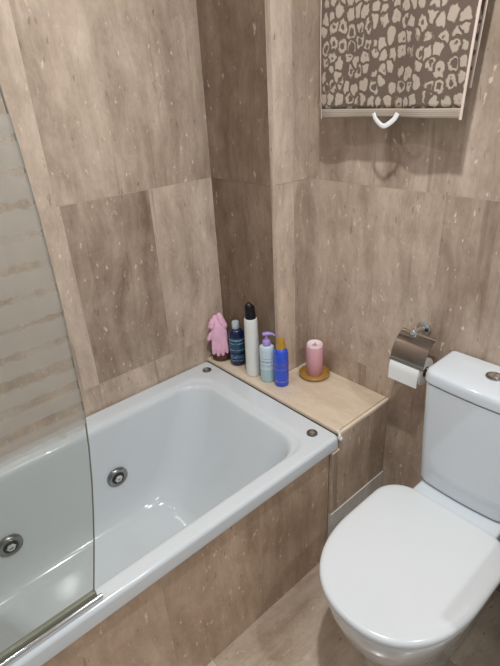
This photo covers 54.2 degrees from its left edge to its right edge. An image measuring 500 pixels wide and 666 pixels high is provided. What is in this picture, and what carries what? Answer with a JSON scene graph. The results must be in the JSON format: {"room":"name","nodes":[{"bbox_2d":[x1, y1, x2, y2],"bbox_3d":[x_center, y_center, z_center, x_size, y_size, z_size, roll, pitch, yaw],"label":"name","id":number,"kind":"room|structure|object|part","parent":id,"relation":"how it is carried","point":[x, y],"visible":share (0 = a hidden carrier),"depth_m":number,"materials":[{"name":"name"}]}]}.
{"room":"bathroom","nodes":[
{"label":"bathroom","id":0,"kind":"room"},
{"bbox_2d":[0,0,222,456],"bbox_3d":[-0.787,-0.247,1.358,1.990,2.400,0.100,-24,33,-35],"label":"wall","id":1,"kind":"structure","parent":0,"point":[105,100],"depth_m":1.53,"materials":[{"name":"tile"}]},
{"bbox_2d":[196,0,307,370],"bbox_3d":[0.031,-0.488,1.740,0.168,2.400,0.319,-24,33,-35],"label":"wall pillar","id":2,"kind":"structure","parent":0,"point":[232,33],"depth_m":1.60,"materials":[{"name":"tile"}]},
{"bbox_2d":[265,0,278,339],"bbox_3d":[0.061,-0.659,1.464,0.011,1.849,0.008,-24,33,-35],"label":"trim","id":3,"kind":"structure","parent":2,"relation":"attached to","point":[267,2],"depth_m":1.51,"materials":[{"name":"tile"}]},
{"bbox_2d":[207,562,499,665],"bbox_3d":[0.125,1.248,1.047,1.990,0.080,2.450,-24,33,-35],"label":"floor","id":4,"kind":"structure","parent":0,"point":[301,628],"depth_m":1.52,"materials":[{"name":"tile"}]},
{"bbox_2d":[0,362,337,665],"bbox_3d":[-0.574,0.692,1.395,1.714,0.426,0.700,-24,33,-35],"label":"bathtub","id":5,"kind":"object","parent":4,"relation":"on","point":[177,462],"visible":0.97,"depth_m":1.67,"materials":[{"name":"white ceramic"}]},
{"bbox_2d":[3,540,18,552],"bbox_3d":[-0.759,0.678,1.552,0.048,0.048,0.001,-24,38,-35],"label":"jet","id":6,"kind":"object","parent":5,"relation":"attached to","point":[14,541],"depth_m":1.55,"materials":[{"name":"silver metal"}]},
{"bbox_2d":[0,85,102,665],"bbox_3d":[-0.683,0.104,0.548,0.974,1.408,0.031,-24,33,-35],"label":"screen","id":7,"kind":"object","parent":5,"relation":"on","point":[41,633],"visible":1,"depth_m":1.00,"materials":[{"name":"clear glass"}]},
{"bbox_3d":[-0.665,0.739,0.837,0.898,0.015,0.012,-24,33,-35],"label":"rail","id":8,"kind":"part","parent":7,"relation":"part of","materials":[{"name":"silver metal"}]},
{"bbox_2d":[112,472,123,483],"bbox_3d":[-0.475,0.523,1.763,0.048,0.048,0.001,-24,38,-35],"label":"jet","id":9,"kind":"object","parent":5,"relation":"attached to","point":[113,480],"depth_m":1.76,"materials":[{"name":"silver metal"}]},
{"bbox_2d":[42,455,328,665],"bbox_3d":[-0.369,0.878,1.207,1.683,0.487,0.029,-24,33,-35],"label":"surround","id":10,"kind":"object","parent":4,"relation":"on","point":[192,613],"visible":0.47,"depth_m":1.40,"materials":[{"name":"tile"}]},
{"bbox_2d":[207,356,388,538],"bbox_3d":[0.160,0.415,1.979,0.304,0.560,0.715,-24,33,-35],"label":"tiled ledge","id":11,"kind":"object","parent":4,"relation":"on","point":[356,414],"visible":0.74,"depth_m":1.72,"materials":[{"name":"stone"}]},
{"bbox_2d":[212,347,229,360],"bbox_3d":[-0.116,0.087,2.023,0.085,0.034,0.085,-24,33,-35],"label":"wicker bowl","id":12,"kind":"object","parent":11,"relation":"on","point":[226,356],"visible":0.53,"depth_m":1.99,"materials":[{"name":"brown wicker"}]},
{"bbox_2d":[207,312,228,356],"bbox_3d":[-0.130,0.007,1.954,0.084,0.186,0.042,-3,27,0],"label":"glove","id":13,"kind":"object","parent":12,"relation":"on","point":[217,324],"visible":1,"depth_m":1.94,"materials":[{"name":"pink rubber"}]},
{"bbox_2d":[228,320,244,365],"bbox_3d":[-0.053,0.038,1.938,0.054,0.190,0.056,-24,33,-35],"label":"shampoo bottle","id":14,"kind":"object","parent":11,"relation":"on","point":[236,334],"visible":1,"depth_m":1.92,"materials":[{"name":"blue plastic"}]},
{"bbox_2d":[244,302,260,376],"bbox_3d":[0.006,0.022,1.836,0.056,0.304,0.056,-24,33,-35],"label":"can","id":15,"kind":"object","parent":11,"relation":"on","point":[252,353],"visible":0.99,"depth_m":1.82,"materials":[{"name":"white"}]},
{"bbox_2d":[259,331,274,382],"bbox_3d":[0.064,0.087,1.812,0.049,0.205,0.051,-24,33,-35],"label":"pump bottle","id":16,"kind":"object","parent":11,"relation":"on","point":[266,349],"visible":0.98,"depth_m":1.80,"materials":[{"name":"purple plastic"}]},
{"bbox_2d":[274,337,288,386],"bbox_3d":[0.114,0.104,1.787,0.053,0.191,0.053,-24,33,-35],"label":"bottle","id":17,"kind":"object","parent":11,"relation":"on","point":[281,363],"visible":1,"depth_m":1.77,"materials":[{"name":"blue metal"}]},
{"bbox_2d":[299,365,329,381],"bbox_3d":[0.246,0.153,1.867,0.117,0.018,0.117,-24,33,-35],"label":"dish","id":18,"kind":"object","parent":11,"relation":"on","point":[302,371],"visible":0.66,"depth_m":1.85,"materials":[{"name":"brown wood"}]},
{"bbox_2d":[306,340,322,375],"bbox_3d":[0.243,0.093,1.841,0.063,0.129,0.063,-24,33,-35],"label":"pillar candle","id":19,"kind":"object","parent":18,"relation":"on","point":[314,348],"visible":1,"depth_m":1.82,"materials":[{"name":"pink wax"}]},
{"bbox_3d":[0.394,0.672,1.826,0.304,0.216,0.015,-24,33,-35],"label":"skirting","id":20,"kind":"part","parent":11,"relation":"part of","materials":[{"name":"beige tile"}]},
{"bbox_3d":[0.379,0.431,1.705,0.304,0.319,0.012,-24,33,-35],"label":"panel","id":21,"kind":"part","parent":11,"relation":"part of","materials":[{"name":"tile"}]},
{"bbox_2d":[319,351,499,665],"bbox_3d":[0.476,0.570,1.334,0.674,0.833,0.390,-24,33,-35],"label":"toilet","id":22,"kind":"object","parent":4,"relation":"on","point":[407,574],"visible":1,"depth_m":1.28,"materials":[{"name":"white ceramic"}]},
{"bbox_3d":[0.399,0.589,1.266,0.469,0.024,0.390,-24,33,-35],"label":"lid","id":23,"kind":"part","parent":22,"relation":"part of","materials":[{"name":"white plastic"}]},
{"bbox_3d":[0.641,0.138,1.304,0.172,0.042,0.312,-24,33,-35],"label":"cistern lid","id":24,"kind":"part","parent":22,"relation":"part of","materials":[{"name":"white ceramic"}]},
{"bbox_3d":[0.649,0.115,1.298,0.044,0.005,0.044,-24,33,-35],"label":"flush plate","id":25,"kind":"part","parent":22,"relation":"part of","materials":[{"name":"silver metal"}]},
{"bbox_2d":[308,0,499,591],"bbox_3d":[0.839,-0.207,1.091,0.100,2.400,2.450,-24,33,-35],"label":"wall","id":26,"kind":"structure","parent":0,"point":[404,216],"depth_m":1.47,"materials":[{"name":"tile"}]},
{"bbox_2d":[320,0,487,128],"bbox_3d":[0.350,-0.777,1.162,0.065,0.534,0.458,-24,33,-35],"label":"window blind","id":27,"kind":"object","parent":26,"relation":"attached to","point":[394,59],"visible":1,"depth_m":1.18,"materials":[{"name":"animal-print blind fabric"},{"name":"white plastic"},{"name":"painted metal"}]},
{"bbox_2d":[389,321,436,371],"bbox_3d":[0.510,0.042,1.482,0.106,0.124,0.130,-24,33,-35],"label":"toilet roll holder","id":28,"kind":"object","parent":26,"relation":"attached to","point":[411,348],"visible":0.86,"depth_m":1.47,"materials":[{"name":"silver metal"}]},
{"bbox_2d":[388,357,432,388],"bbox_3d":[0.497,0.102,1.511,0.089,0.087,0.101,-24,33,-35],"label":"toilet roll","id":29,"kind":"object","parent":28,"relation":"hanging from","point":[407,375],"visible":0.57,"depth_m":1.48,"materials":[{"name":"paper"}]},
{"bbox_3d":[0.515,-0.007,1.491,0.037,0.018,0.017,-20,31,-30],"label":"post","id":30,"kind":"part","parent":28,"relation":"part of","materials":[{"name":"silver metal"}]}
]}

